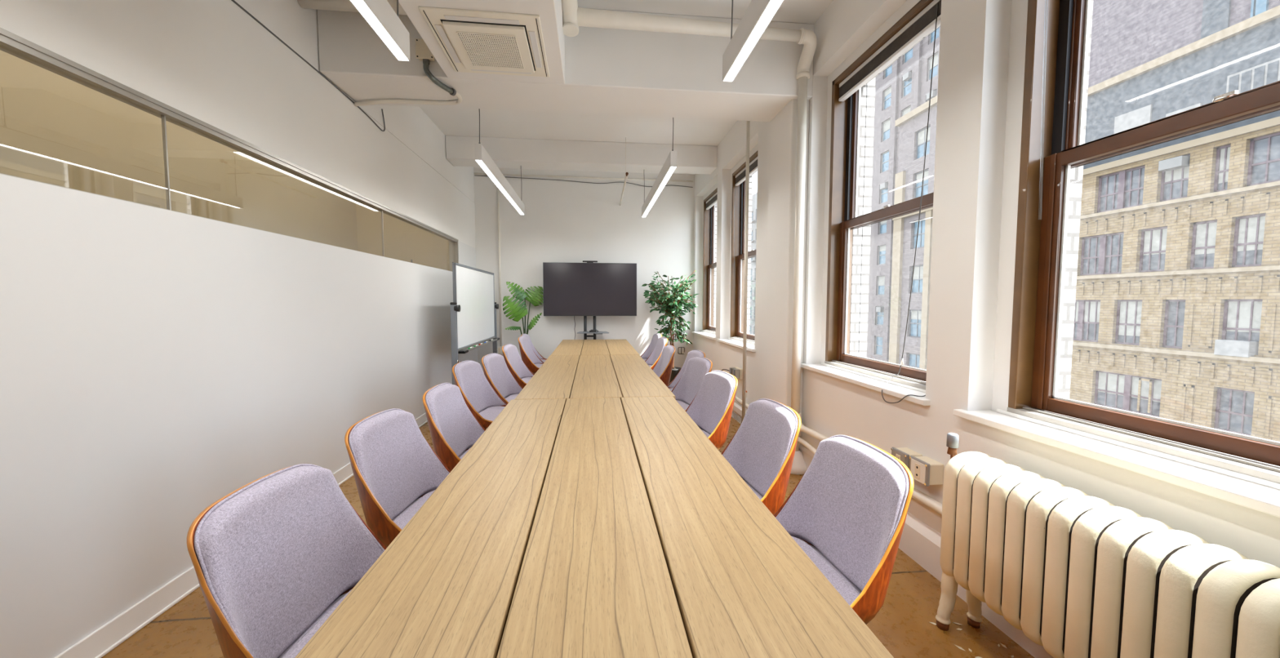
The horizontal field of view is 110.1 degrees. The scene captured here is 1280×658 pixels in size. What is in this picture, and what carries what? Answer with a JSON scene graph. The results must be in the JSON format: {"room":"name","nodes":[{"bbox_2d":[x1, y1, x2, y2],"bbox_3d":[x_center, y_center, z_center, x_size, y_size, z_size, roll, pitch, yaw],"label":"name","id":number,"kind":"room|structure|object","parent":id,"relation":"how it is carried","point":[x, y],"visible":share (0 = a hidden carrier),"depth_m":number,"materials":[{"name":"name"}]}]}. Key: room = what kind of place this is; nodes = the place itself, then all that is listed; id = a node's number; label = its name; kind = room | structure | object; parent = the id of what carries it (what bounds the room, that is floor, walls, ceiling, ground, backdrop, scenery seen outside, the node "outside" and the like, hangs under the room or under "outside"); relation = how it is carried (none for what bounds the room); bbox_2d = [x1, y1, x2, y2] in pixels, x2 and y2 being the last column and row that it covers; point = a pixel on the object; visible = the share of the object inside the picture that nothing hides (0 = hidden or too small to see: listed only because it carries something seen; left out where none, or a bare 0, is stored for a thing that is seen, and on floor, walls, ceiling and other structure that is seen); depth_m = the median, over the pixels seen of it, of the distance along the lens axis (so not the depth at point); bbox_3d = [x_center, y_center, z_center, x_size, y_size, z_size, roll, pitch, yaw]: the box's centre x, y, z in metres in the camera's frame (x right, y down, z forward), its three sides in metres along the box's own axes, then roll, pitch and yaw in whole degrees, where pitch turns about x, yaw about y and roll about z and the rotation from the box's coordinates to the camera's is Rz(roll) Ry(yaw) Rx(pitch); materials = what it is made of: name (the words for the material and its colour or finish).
{"room":"conference room","nodes":[
{"label":"conference room","id":0,"kind":"room"},
{"bbox_2d":[0,49,357,250],"bbox_3d":[-3.715,-0.536,2.323,0.100,3.460,9.450,0,3,-6],"label":"interior window","id":1,"kind":"structure","parent":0,"point":[55,129],"depth_m":3.36,"materials":[{"name":"glass"}]},
{"bbox_2d":[0,0,477,657],"bbox_3d":[-2.203,-0.543,2.481,0.130,3.460,9.450,0,3,-6],"label":"wall","id":2,"kind":"structure","parent":0,"point":[157,365],"depth_m":2.04,"materials":[{"name":"paint"}]},
{"bbox_2d":[0,27,458,271],"bbox_3d":[-2.122,-0.756,2.008,0.074,0.466,8.520,0,3,-6],"label":"window","id":3,"kind":"structure","parent":2,"relation":"in","point":[11,43],"depth_m":2.00,"materials":[{"name":"metal"}]},
{"bbox_2d":[53,413,427,657],"bbox_3d":[-2.133,1.131,2.589,0.024,0.112,9.450,0,3,-6],"label":"baseboard","id":4,"kind":"structure","parent":2,"relation":"attached to","point":[105,638],"depth_m":1.83,"materials":[{"name":"paint"}]},
{"bbox_2d":[231,0,385,131],"bbox_3d":[-1.969,-1.671,0.875,0.015,0.198,6.346,0,3,-6],"label":"cable","id":5,"kind":"object","parent":2,"relation":"attached to","point":[233,1],"visible":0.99,"depth_m":2.91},
{"bbox_2d":[355,201,428,261],"bbox_3d":[-3.411,-0.795,6.645,1.405,3.460,0.100,0,3,-6],"label":"wall","id":6,"kind":"structure","parent":0,"point":[369,233],"depth_m":6.52,"materials":[{"name":"paint"}]},
{"bbox_2d":[404,232,449,271],"bbox_3d":[-3.076,-0.237,6.612,0.700,2.350,0.102,0,3,-6],"label":"window","id":7,"kind":"structure","parent":6,"relation":"in","point":[428,249],"depth_m":6.56,"materials":[{"name":"glass"}]},
{"bbox_2d":[101,417,1034,657],"bbox_3d":[-0.997,1.236,2.740,5.705,0.120,9.700,0,3,-6],"label":"floor","id":8,"kind":"structure","parent":0,"point":[902,624],"depth_m":1.84,"materials":[{"name":"wood"}]},
{"bbox_2d":[186,463,386,657],"bbox_3d":[-0.728,0.835,1.234,0.620,0.867,0.498,0,3,-1],"label":"upholstered chair","id":9,"kind":"object","parent":8,"relation":"on","point":[273,557],"visible":0.67,"depth_m":1.17,"materials":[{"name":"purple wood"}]},
{"bbox_2d":[277,588,352,657],"bbox_3d":[-0.691,0.850,1.236,0.507,0.071,0.466,0,3,-1],"label":"seat cushion","id":10,"kind":"object","parent":9,"relation":"on","point":[291,648],"depth_m":1.23,"materials":[{"name":"fabric"}]},
{"bbox_2d":[344,408,450,546],"bbox_3d":[-0.832,0.794,1.926,0.620,0.867,0.498,0,3,1],"label":"upholstered chair","id":11,"kind":"object","parent":8,"relation":"on","point":[396,470],"visible":0.56,"depth_m":1.88,"materials":[{"name":"fabric"}]},
{"bbox_2d":[392,489,435,529],"bbox_3d":[-0.795,0.809,1.926,0.507,0.071,0.466,0,3,1],"label":"seat cushion","id":12,"kind":"object","parent":11,"relation":"on","point":[403,514],"depth_m":1.93,"materials":[{"name":"fabric"}]},
{"bbox_2d":[422,382,485,471],"bbox_3d":[-0.866,0.753,2.599,0.620,0.867,0.498,0,3,-3],"label":"upholstered chair","id":13,"kind":"object","parent":8,"relation":"on","point":[454,428],"visible":0.54,"depth_m":2.54,"materials":[{"name":"fabric"}]},
{"bbox_2d":[458,447,471,459],"bbox_3d":[-0.829,0.768,2.602,0.507,0.071,0.466,0,3,-3],"label":"seat cushion","id":14,"kind":"object","parent":13,"relation":"on","point":[464,451],"depth_m":2.65,"materials":[{"name":"fabric"}]},
{"bbox_2d":[449,262,499,385],"bbox_3d":[-2.120,0.100,5.853,0.600,1.770,2.076,0,3,-6],"label":"whiteboard","id":15,"kind":"object","parent":8,"relation":"on","point":[473,307],"visible":0.68,"depth_m":5.51,"materials":[{"name":"plastic"}]},
{"bbox_2d":[457,337,497,352],"bbox_3d":[-2.072,0.190,5.863,0.074,0.040,1.850,0,3,-6],"label":"tray","id":16,"kind":"object","parent":15,"relation":"on","point":[463,348],"depth_m":5.56,"materials":[{"name":"metal"}]},
{"bbox_2d":[452,360,507,429],"bbox_3d":[-1.125,0.692,3.607,0.620,0.867,0.498,0,3,3],"label":"upholstered chair","id":17,"kind":"object","parent":8,"relation":"on","point":[479,396],"visible":0.56,"depth_m":3.62,"materials":[{"name":"fabric"}]},
{"bbox_2d":[453,360,504,412],"bbox_3d":[-1.298,0.484,3.604,0.246,0.443,0.487,0,3,3],"label":"cushion","id":18,"kind":"object","parent":17,"relation":"on","point":[477,393],"depth_m":3.66,"materials":[{"name":"fabric"}]},
{"bbox_2d":[478,405,505,421],"bbox_3d":[-1.088,0.707,3.606,0.507,0.071,0.466,0,3,3],"label":"seat cushion","id":19,"kind":"object","parent":17,"relation":"on","point":[489,413],"depth_m":3.65,"materials":[{"name":"fabric"}]},
{"bbox_2d":[481,352,523,403],"bbox_3d":[-1.083,0.662,4.118,0.620,0.867,0.498,0,3,3],"label":"upholstered chair","id":20,"kind":"object","parent":8,"relation":"on","point":[496,371],"visible":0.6,"depth_m":4.16,"materials":[{"name":"fabric"}]},
{"bbox_2d":[502,343,533,387],"bbox_3d":[-1.208,0.603,5.083,0.620,0.867,0.498,0,3,-1],"label":"upholstered chair","id":21,"kind":"object","parent":8,"relation":"on","point":[516,366],"visible":0.52,"depth_m":5.09,"materials":[{"name":"fabric"}]},
{"bbox_2d":[502,281,543,373],"bbox_3d":[-1.792,0.092,7.001,0.677,1.650,0.386,-1,4,-22],"label":"monstera","id":22,"kind":"object","parent":8,"relation":"on","point":[517,311],"visible":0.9,"depth_m":6.90,"materials":[{"name":"plant"}]},
{"bbox_2d":[517,336,543,374],"bbox_3d":[-1.355,0.533,6.252,0.620,0.867,0.498,0,3,-3],"label":"upholstered chair","id":23,"kind":"object","parent":8,"relation":"on","point":[529,357],"visible":0.65,"depth_m":6.11,"materials":[{"name":"fabric"}]},
{"bbox_2d":[520,336,542,364],"bbox_3d":[-1.527,0.326,6.230,0.246,0.443,0.487,0,3,-3],"label":"cushion","id":24,"kind":"object","parent":23,"relation":"on","point":[528,356],"depth_m":6.22,"materials":[{"name":"fabric"}]},
{"bbox_2d":[520,333,546,362],"bbox_3d":[-1.453,0.502,6.763,0.620,0.867,0.498,0,3,-4],"label":"upholstered chair","id":25,"kind":"object","parent":8,"relation":"on","point":[543,359],"visible":0.21,"depth_m":6.94,"materials":[{"name":"fabric"}]},
{"bbox_2d":[522,333,542,359],"bbox_3d":[-1.625,0.295,6.739,0.246,0.443,0.487,0,3,-4],"label":"cushion","id":26,"kind":"object","parent":25,"relation":"on","point":[526,335],"depth_m":6.94,"materials":[{"name":"fabric"}]},
{"bbox_2d":[577,315,608,340],"bbox_3d":[-0.798,0.060,7.152,0.740,1.699,0.480,0,3,-6],"label":"tv stand","id":27,"kind":"object","parent":8,"relation":"on","point":[585,335],"visible":0.35,"depth_m":7.24,"materials":[{"name":"black metal"}]},
{"bbox_2d":[542,262,636,315],"bbox_3d":[-0.793,-0.632,7.167,1.484,0.846,0.080,0,3,-6],"label":"television","id":28,"kind":"object","parent":27,"relation":"attached to","point":[569,289],"visible":1,"depth_m":7.13,"materials":[{"name":"grey metal"}]},
{"bbox_2d":[294,395,893,657],"bbox_3d":[-0.164,0.865,1.606,0.978,0.760,2.277,0,3,-6],"label":"conference table","id":29,"kind":"object","parent":8,"relation":"on","point":[593,527],"visible":1,"depth_m":1.00,"materials":[{"name":"brown wood"}]},
{"bbox_2d":[515,354,675,401],"bbox_3d":[-0.381,0.731,3.833,0.978,0.760,2.191,0,3,-6],"label":"conference table","id":30,"kind":"object","parent":8,"relation":"on","point":[562,376],"visible":0.59,"depth_m":3.37,"materials":[{"name":"brown wood"}]},
{"bbox_2d":[550,339,639,355],"bbox_3d":[-0.598,0.603,5.948,0.978,0.760,2.055,0,3,-6],"label":"conference table","id":31,"kind":"object","parent":8,"relation":"on","point":[566,347],"visible":0.5,"depth_m":5.64,"materials":[{"name":"brown wood"}]},
{"bbox_2d":[640,333,662,360],"bbox_3d":[0.000,0.500,6.840,0.620,0.867,0.498,-1,3,-10],"label":"upholstered chair","id":32,"kind":"object","parent":8,"relation":"on","point":[646,353],"visible":0.21,"depth_m":7.02,"materials":[{"name":"fabric"}]},
{"bbox_2d":[644,336,667,368],"bbox_3d":[0.045,0.543,6.122,0.620,0.867,0.498,-1,3,-10],"label":"upholstered chair","id":33,"kind":"object","parent":8,"relation":"on","point":[655,356],"visible":0.46,"depth_m":6.23,"materials":[{"name":"fabric"}]},
{"bbox_2d":[652,344,675,386],"bbox_3d":[0.054,0.615,4.928,0.620,0.867,0.498,0,3,-8],"label":"upholstered chair","id":34,"kind":"object","parent":8,"relation":"on","point":[663,368],"visible":0.48,"depth_m":4.83,"materials":[{"name":"fabric"}]},
{"bbox_2d":[641,270,698,382],"bbox_3d":[0.481,0.015,7.096,0.932,1.801,0.807,0,3,-6],"label":"potted ficus","id":35,"kind":"object","parent":8,"relation":"on","point":[673,306],"visible":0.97,"depth_m":7.01,"materials":[{"name":"plant"}]},
{"bbox_2d":[669,366,680,382],"bbox_3d":[0.509,0.770,7.131,0.316,0.290,0.316,0,3,-6],"label":"pot","id":36,"kind":"object","parent":35,"relation":"on","point":[675,370],"depth_m":6.99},
{"bbox_2d":[666,349,705,391],"bbox_3d":[0.295,0.646,4.417,0.620,0.867,0.498,-1,4,-11],"label":"upholstered chair","id":37,"kind":"object","parent":8,"relation":"on","point":[691,354],"visible":0.21,"depth_m":4.63,"materials":[{"name":"fabric"}]},
{"bbox_2d":[671,355,712,410],"bbox_3d":[0.263,0.681,3.838,0.620,0.867,0.498,-1,4,-16],"label":"upholstered chair","id":38,"kind":"object","parent":8,"relation":"on","point":[685,391],"visible":0.37,"depth_m":3.94,"materials":[{"name":"fabric"}]},
{"bbox_2d":[675,400,688,410],"bbox_3d":[0.227,0.696,3.829,0.507,0.071,0.466,-1,4,-16],"label":"seat cushion","id":39,"kind":"object","parent":38,"relation":"on","point":[684,404],"depth_m":3.95,"materials":[{"name":"fabric"}]},
{"bbox_2d":[684,369,737,449],"bbox_3d":[0.294,0.730,3.018,0.620,0.867,0.498,-1,4,-16],"label":"upholstered chair","id":40,"kind":"object","parent":8,"relation":"on","point":[711,409],"visible":0.56,"depth_m":3.03,"materials":[{"name":"fabric"}]},
{"bbox_2d":[731,400,746,424],"bbox_3d":[1.057,0.900,5.756,0.088,0.197,3.224,0,3,-6],"label":"baseboard heater","id":41,"kind":"object","parent":8,"relation":"on","point":[736,414],"visible":0.09,"depth_m":5.03,"materials":[{"name":"paint"}]},
{"bbox_2d":[731,411,742,424],"bbox_3d":[1.026,0.963,5.756,0.010,0.070,3.200,0,3,-6],"label":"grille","id":42,"kind":"object","parent":41,"relation":"attached to","point":[735,415],"depth_m":5.05,"materials":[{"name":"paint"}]},
{"bbox_2d":[742,120,750,421],"bbox_3d":[1.083,-0.663,4.566,0.034,3.460,0.035,0,3,-6],"label":"pole","id":43,"kind":"object","parent":8,"relation":"on","point":[748,122],"visible":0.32,"depth_m":4.55,"materials":[{"name":"metal"}]},
{"bbox_2d":[721,398,801,515],"bbox_3d":[0.372,0.785,2.102,0.620,0.867,0.498,-1,4,-12],"label":"upholstered chair","id":44,"kind":"object","parent":8,"relation":"on","point":[762,451],"visible":0.53,"depth_m":2.10,"materials":[{"name":"fabric"}]},
{"bbox_2d":[743,480,763,499],"bbox_3d":[0.336,0.800,2.095,0.507,0.071,0.466,-1,4,-12],"label":"seat cushion","id":45,"kind":"object","parent":44,"relation":"on","point":[756,489],"depth_m":2.13,"materials":[{"name":"fabric"}]},
{"bbox_2d":[764,98,809,444],"bbox_3d":[1.228,-0.351,3.792,0.145,2.930,0.455,0,3,-6],"label":"column","id":46,"kind":"structure","parent":8,"relation":"on","point":[783,127],"depth_m":3.67,"materials":[{"name":"paint"}]},
{"bbox_2d":[773,435,914,624],"bbox_3d":[0.481,0.822,1.486,0.620,0.867,0.498,-1,3,-10],"label":"upholstered chair","id":47,"kind":"object","parent":8,"relation":"on","point":[847,512],"visible":0.56,"depth_m":1.47,"materials":[{"name":"fabric"}]},
{"bbox_2d":[791,536,862,605],"bbox_3d":[0.445,0.838,1.480,0.507,0.071,0.466,-1,3,-10],"label":"seat cushion","id":48,"kind":"object","parent":47,"relation":"on","point":[843,581],"depth_m":1.50,"materials":[{"name":"fabric"}]},
{"bbox_2d":[935,432,1279,657],"bbox_3d":[1.412,0.871,1.220,0.246,0.800,1.363,0,3,-6],"label":"radiator","id":49,"kind":"object","parent":8,"relation":"on","point":[1081,575],"visible":1,"depth_m":1.31,"materials":[{"name":"metal"}]},
{"bbox_2d":[473,167,694,373],"bbox_3d":[-0.721,-0.840,7.454,4.115,3.460,0.150,0,3,-6],"label":"wall","id":50,"kind":"structure","parent":0,"point":[562,221],"depth_m":7.33,"materials":[{"name":"paint"}]},
{"bbox_2d":[497,187,502,346],"bbox_3d":[-2.257,-1.086,7.184,0.039,2.740,0.034,0,3,-6],"label":"conduit","id":51,"kind":"object","parent":50,"relation":"attached to","point":[498,189],"visible":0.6,"depth_m":7.17,"materials":[{"name":"metal"}]},
{"bbox_2d":[474,173,693,182],"bbox_3d":[-0.868,-2.453,7.250,3.515,0.040,0.026,0,3,-6],"label":"conduit","id":52,"kind":"object","parent":50,"relation":"attached to","point":[511,175],"visible":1,"depth_m":7.24,"materials":[{"name":"metal"}]},
{"bbox_2d":[476,175,693,187],"bbox_3d":[-0.869,-2.389,7.259,3.515,0.105,0.010,0,3,-6],"label":"cable","id":53,"kind":"object","parent":50,"relation":"attached to","point":[477,175],"visible":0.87,"depth_m":7.25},
{"bbox_2d":[419,0,833,174],"bbox_3d":[-0.992,-2.352,2.524,5.705,0.150,9.700,0,3,-6],"label":"ceiling","id":54,"kind":"structure","parent":0,"point":[457,122],"depth_m":5.23,"materials":[{"name":"paint"}]},
{"bbox_2d":[349,0,409,61],"bbox_3d":[-1.042,-1.720,0.996,0.057,0.930,2.400,0,3,-6],"label":"pendant light","id":55,"kind":"object","parent":54,"relation":"hanging from","point":[379,15],"visible":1,"depth_m":2.00,"materials":[{"name":"grey metal"}]},
{"bbox_2d":[398,0,564,84],"bbox_3d":[-0.671,-1.884,0.514,0.820,0.543,5.386,0,3,-6],"label":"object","id":56,"kind":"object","parent":54,"relation":"attached to","point":[549,11],"depth_m":2.58,"materials":[{"name":"paint"}]},
{"bbox_2d":[417,6,549,77],"bbox_3d":[-0.908,-1.727,2.757,0.636,0.039,0.670,0,3,-7],"label":"air conditioner","id":57,"kind":"object","parent":56,"relation":"attached to","point":[478,42],"visible":1,"depth_m":2.65,"materials":[{"name":"plastic"}]},
{"bbox_2d":[456,31,524,69],"bbox_3d":[-0.908,-1.710,2.758,0.332,0.004,0.368,0,3,-7],"label":"grille","id":58,"kind":"object","parent":57,"relation":"attached to","point":[495,50],"depth_m":2.73,"materials":[{"name":"plastic"}]},
{"bbox_2d":[561,0,578,36],"bbox_3d":[-1.294,-2.123,2.888,1.777,0.208,0.264,0,3,-6],"label":"ceiling pipe","id":59,"kind":"object","parent":56,"relation":"attached to","point":[570,25],"visible":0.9,"depth_m":2.99,"materials":[{"name":"metal"}]},
{"bbox_2d":[474,108,524,214],"bbox_3d":[-1.483,-1.955,4.909,0.057,0.930,2.370,0,3,-6],"label":"pendant light","id":60,"kind":"object","parent":54,"relation":"hanging from","point":[482,157],"visible":0.82,"depth_m":4.39,"materials":[{"name":"grey metal"}]},
{"bbox_2d":[476,160,523,213],"bbox_3d":[-1.484,-1.501,4.936,0.049,0.004,2.362,0,3,-6],"label":"diffuser","id":61,"kind":"object","parent":60,"relation":"attached to","point":[483,164],"depth_m":4.56,"materials":[{"name":"plastic"}]},
{"bbox_2d":[316,8,813,121],"bbox_3d":[-0.463,-2.062,3.489,3.555,0.543,0.500,0,3,-6],"label":"ceiling beam","id":62,"kind":"structure","parent":54,"relation":"attached to","point":[608,71],"depth_m":3.33,"materials":[{"name":"paint"}]},
{"bbox_2d":[354,91,462,106],"bbox_3d":[-1.787,-1.773,3.505,0.896,0.038,0.184,1,4,12],"label":"conduit","id":63,"kind":"object","parent":62,"relation":"attached to","point":[458,95],"visible":0.94,"depth_m":3.49,"materials":[{"name":"paint"}]},
{"bbox_2d":[415,38,434,65],"bbox_3d":[-1.491,-1.928,3.113,0.120,0.151,0.051,0,3,-6],"label":"junction box","id":64,"kind":"object","parent":62,"relation":"attached to","point":[423,53],"visible":0.74,"depth_m":3.09,"materials":[{"name":"beige plastic"}]},
{"bbox_2d":[422,61,456,96],"bbox_3d":[-1.429,-1.798,3.205,0.072,0.145,0.254,2,4,27],"label":"conduit","id":65,"kind":"object","parent":62,"relation":"attached to","point":[452,91],"visible":1,"depth_m":3.15,"materials":[{"name":"metal"}]},
{"bbox_2d":[445,135,717,174],"bbox_3d":[-0.733,-2.344,6.062,3.555,0.290,0.330,0,3,-6],"label":"ceiling beam","id":66,"kind":"structure","parent":54,"relation":"attached to","point":[506,153],"depth_m":5.93,"materials":[{"name":"paint"}]},
{"bbox_2d":[641,117,676,217],"bbox_3d":[0.175,-1.963,5.083,0.057,0.930,2.370,0,3,-6],"label":"pendant light","id":67,"kind":"object","parent":54,"relation":"hanging from","point":[669,166],"visible":0.84,"depth_m":4.55,"materials":[{"name":"grey metal"}]},
{"bbox_2d":[642,166,675,216],"bbox_3d":[0.174,-1.509,5.110,0.049,0.004,2.362,0,3,-6],"label":"diffuser","id":68,"kind":"object","parent":67,"relation":"attached to","point":[670,170],"depth_m":4.74,"materials":[{"name":"plastic"}]},
{"bbox_2d":[722,0,784,81],"bbox_3d":[0.600,-1.728,1.183,0.057,0.930,2.430,0,3,-6],"label":"pendant light","id":69,"kind":"object","parent":54,"relation":"hanging from","point":[759,14],"visible":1,"depth_m":2.06,"materials":[{"name":"grey metal"}]},
{"bbox_2d":[713,0,1093,399],"bbox_3d":[1.756,-0.562,2.895,0.140,3.460,9.450,0,3,-6],"label":"wall","id":70,"kind":"structure","parent":0,"point":[861,236],"depth_m":3.38,"materials":[{"name":"white paint"}]},
{"bbox_2d":[693,0,1279,568],"bbox_3d":[1.497,-0.561,2.868,0.200,3.460,9.450,0,3,-6],"label":"wall","id":71,"kind":"structure","parent":0,"point":[983,42],"depth_m":2.11,"materials":[{"name":"paint"}]},
{"bbox_2d":[297,0,817,474],"bbox_3d":[-0.407,-0.528,3.188,3.591,3.350,0.296,0,3,-10],"label":"ceiling pipe","id":72,"kind":"object","parent":71,"relation":"attached to","point":[586,17],"visible":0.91,"depth_m":3.25,"materials":[{"name":"metal"}]},
{"bbox_2d":[692,187,717,339],"bbox_3d":[1.114,-0.979,6.804,0.338,2.181,1.365,0,3,-6],"label":"window","id":73,"kind":"structure","parent":71,"relation":"in","point":[708,331],"depth_m":7.29,"materials":[{"name":"brown metal"}]},
{"bbox_2d":[716,151,757,351],"bbox_3d":[1.272,-0.888,5.305,0.338,2.181,1.365,0,3,-6],"label":"window","id":74,"kind":"structure","parent":71,"relation":"in","point":[738,204],"depth_m":5.79,"materials":[{"name":"brown wood"}]},
{"bbox_2d":[734,156,757,397],"bbox_3d":[1.202,-0.616,5.274,0.236,2.640,1.095,0,3,-6],"label":"window blind","id":75,"kind":"object","parent":74,"relation":"attached to","point":[740,176],"visible":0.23,"depth_m":5.36,"materials":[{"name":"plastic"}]},
{"bbox_2d":[800,0,933,405],"bbox_3d":[1.526,-0.742,2.883,0.338,2.181,1.365,0,3,-6],"label":"window","id":76,"kind":"structure","parent":71,"relation":"in","point":[869,373],"depth_m":3.34,"materials":[{"name":"brown wood"}]},
{"bbox_2d":[838,0,941,403],"bbox_3d":[1.459,-0.699,2.827,0.233,2.179,1.118,0,3,-6],"label":"window blind","id":77,"kind":"object","parent":76,"relation":"attached to","point":[929,18],"visible":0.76,"depth_m":2.64,"materials":[{"name":"fabric"}]},
{"bbox_2d":[800,424,942,515],"bbox_3d":[1.329,0.873,2.698,0.134,0.159,1.654,0,3,-6],"label":"pipe","id":78,"kind":"object","parent":71,"relation":"attached to","point":[930,502],"visible":0.35,"depth_m":2.24,"materials":[{"name":"metal"}]},
{"bbox_2d":[890,446,922,469],"bbox_3d":[1.407,0.697,2.365,0.096,0.114,0.128,0,3,-6],"label":"outlet box","id":79,"kind":"object","parent":71,"relation":"attached to","point":[903,454],"visible":0.48,"depth_m":2.34,"materials":[{"name":"beige plastic"}]},
{"bbox_2d":[799,443,1053,657],"bbox_3d":[1.587,1.182,0.958,0.035,0.210,5.430,0,3,-6],"label":"baseboard","id":80,"kind":"structure","parent":71,"relation":"attached to","point":[919,541],"depth_m":2.21,"materials":[{"name":"paint"}]},
{"bbox_2d":[909,455,943,486],"bbox_3d":[1.422,0.703,2.224,0.096,0.114,0.128,0,3,-6],"label":"outlet box","id":81,"kind":"object","parent":71,"relation":"attached to","point":[927,471],"visible":0.91,"depth_m":2.17,"materials":[{"name":"beige plastic"}]},
{"bbox_2d":[953,0,1279,517],"bbox_3d":[1.687,-0.650,1.344,0.338,2.181,1.365,0,3,-6],"label":"window","id":82,"kind":"structure","parent":71,"relation":"in","point":[1238,468],"depth_m":1.80,"materials":[{"name":"wood"}]},
{"bbox_2d":[1097,372,1161,402],"bbox_3d":[24.463,2.872,22.377,0.012,1.038,2.710,0,3,-6],"label":"window","id":83,"kind":"structure","parent":0,"point":[1122,385],"depth_m":22.35,"materials":[{"name":"glass"}]},
{"label":"outside","id":84,"kind":"structure","parent":0,"visible":0},
{"bbox_2d":[866,25,940,362],"bbox_3d":[32.895,-12.342,53.577,8.300,71.000,21.000,0,3,-6],"label":"brick tower","id":85,"kind":"structure","parent":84,"point":[904,86],"depth_m":52.43,"materials":[{"name":"brick"}]},
{"bbox_2d":[929,53,937,68],"bbox_3d":[30.039,-27.289,45.577,0.012,1.070,1.320,0,3,-6],"label":"roller shade","id":86,"kind":"object","parent":85,"relation":"hanging from","point":[935,55],"depth_m":45.61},
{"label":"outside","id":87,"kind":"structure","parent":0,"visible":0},
{"bbox_2d":[749,191,757,334],"bbox_3d":[24.671,-1.975,85.068,9.200,46.500,36.000,0,3,-6],"label":"building","id":88,"kind":"structure","parent":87,"point":[753,234],"depth_m":83.88,"materials":[{"name":"stone"}]},
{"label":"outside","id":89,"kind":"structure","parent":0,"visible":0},
{"bbox_3d":[10.013,23.934,42.784,24.200,0.200,200.000,0,3,-6],"label":"street","id":90,"kind":"object","parent":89,"visible":0},
{"bbox_2d":[888,95,937,369],"bbox_3d":[26.591,3.095,37.401,8.350,42.100,6.250,0,3,-6],"label":"stone building","id":91,"kind":"structure","parent":90,"relation":"on","point":[913,126],"depth_m":37.31,"materials":[{"name":"brick"}]},
{"bbox_2d":[912,266,923,279],"bbox_3d":[23.018,-4.619,36.813,0.012,1.060,1.570,0,3,-6],"label":"roller shade","id":92,"kind":"object","parent":91,"relation":"hanging from","point":[918,270],"depth_m":36.91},
{"bbox_2d":[915,169,928,183],"bbox_3d":[23.031,-12.377,36.347,0.012,0.715,1.570,0,3,-6],"label":"roller shade","id":93,"kind":"object","parent":91,"relation":"hanging from","point":[919,175],"depth_m":36.49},
{"bbox_2d":[917,126,930,145],"bbox_3d":[23.036,-15.599,36.154,0.012,1.060,1.570,0,3,-6],"label":"roller shade","id":94,"kind":"object","parent":91,"relation":"hanging from","point":[922,134],"depth_m":36.29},
{"bbox_2d":[1069,116,1279,441],"bbox_3d":[28.049,8.266,23.083,8.280,33.500,23.000,0,3,-6],"label":"apartment building","id":95,"kind":"structure","parent":90,"relation":"on","point":[1177,312],"depth_m":19.96,"materials":[{"name":"beige brick"}]},
{"bbox_2d":[1075,301,1100,322],"bbox_3d":[24.224,-0.931,24.495,0.012,1.142,1.920,0,3,-6],"label":"roller shade","id":96,"kind":"object","parent":95,"relation":"hanging from","point":[1085,311],"depth_m":24.21,"materials":[{"name":"fabric"}]},
{"bbox_2d":[1118,301,1142,336],"bbox_3d":[24.459,-0.516,22.268,0.012,1.702,0.980,0,3,-6],"label":"roller shade","id":97,"kind":"object","parent":95,"relation":"hanging from","point":[1129,312],"depth_m":22.34,"materials":[{"name":"fabric"}]},
{"bbox_2d":[1142,228,1167,255],"bbox_3d":[24.547,-4.134,21.269,0.012,1.158,0.930,0,3,-6],"label":"roller shade","id":98,"kind":"object","parent":95,"relation":"hanging from","point":[1154,240],"depth_m":21.32,"materials":[{"name":"fabric"}]},
{"bbox_2d":[1164,166,1189,182],"bbox_3d":[24.617,-7.267,20.458,0.012,0.966,0.920,0,3,-6],"label":"roller shade","id":99,"kind":"object","parent":95,"relation":"hanging from","point":[1180,175],"depth_m":20.46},
{"bbox_2d":[1083,0,1279,168],"bbox_3d":[27.776,-13.693,21.732,6.900,10.500,23.000,0,3,-6],"label":"addition","id":100,"kind":"structure","parent":95,"relation":"on","point":[1151,60],"depth_m":20.76,"materials":[{"name":"stone"}]},
{"bbox_2d":[1113,104,1152,133],"bbox_3d":[24.490,-10.373,22.242,0.080,0.900,1.500,0,3,-6],"label":"vent","id":101,"kind":"object","parent":100,"relation":"attached to","point":[1142,115],"depth_m":22.17,"materials":[{"name":"metal"}]},
{"bbox_2d":[1165,102,1201,117],"bbox_3d":[24.692,-9.732,20.337,0.080,0.550,1.200,0,3,-6],"label":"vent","id":102,"kind":"object","parent":100,"relation":"attached to","point":[1197,104],"depth_m":20.32,"materials":[{"name":"metal"}]},
{"bbox_2d":[1226,57,1279,95],"bbox_3d":[24.907,-10.128,18.170,0.100,1.000,1.500,0,3,-6],"label":"railing","id":103,"kind":"object","parent":100,"relation":"attached to","point":[1268,72],"depth_m":18.10,"materials":[{"name":"metal"}]},
{"bbox_2d":[1195,222,1217,254],"bbox_3d":[24.732,-3.945,19.512,0.012,1.324,0.700,0,3,-6],"label":"roller shade","id":104,"kind":"object","parent":95,"relation":"hanging from","point":[1205,232],"depth_m":19.53,"materials":[{"name":"fabric"}]},
{"bbox_2d":[1217,146,1230,183],"bbox_3d":[24.779,-6.935,18.928,0.012,1.446,0.350,0,3,-6],"label":"roller shade","id":105,"kind":"object","parent":95,"relation":"hanging from","point":[1224,153],"depth_m":18.97,"materials":[{"name":"fabric"}]},
{"bbox_2d":[1226,301,1262,332],"bbox_3d":[24.866,-0.506,18.383,0.012,1.254,1.000,0,3,-6],"label":"roller shade","id":106,"kind":"object","parent":95,"relation":"hanging from","point":[1241,316],"depth_m":18.41,"materials":[{"name":"fabric"}]},
{"bbox_2d":[1237,215,1265,251],"bbox_3d":[24.872,-3.865,18.171,0.012,1.324,0.760,0,3,-6],"label":"roller shade","id":107,"kind":"object","parent":95,"relation":"hanging from","point":[1251,228],"depth_m":18.20,"materials":[{"name":"fabric"}]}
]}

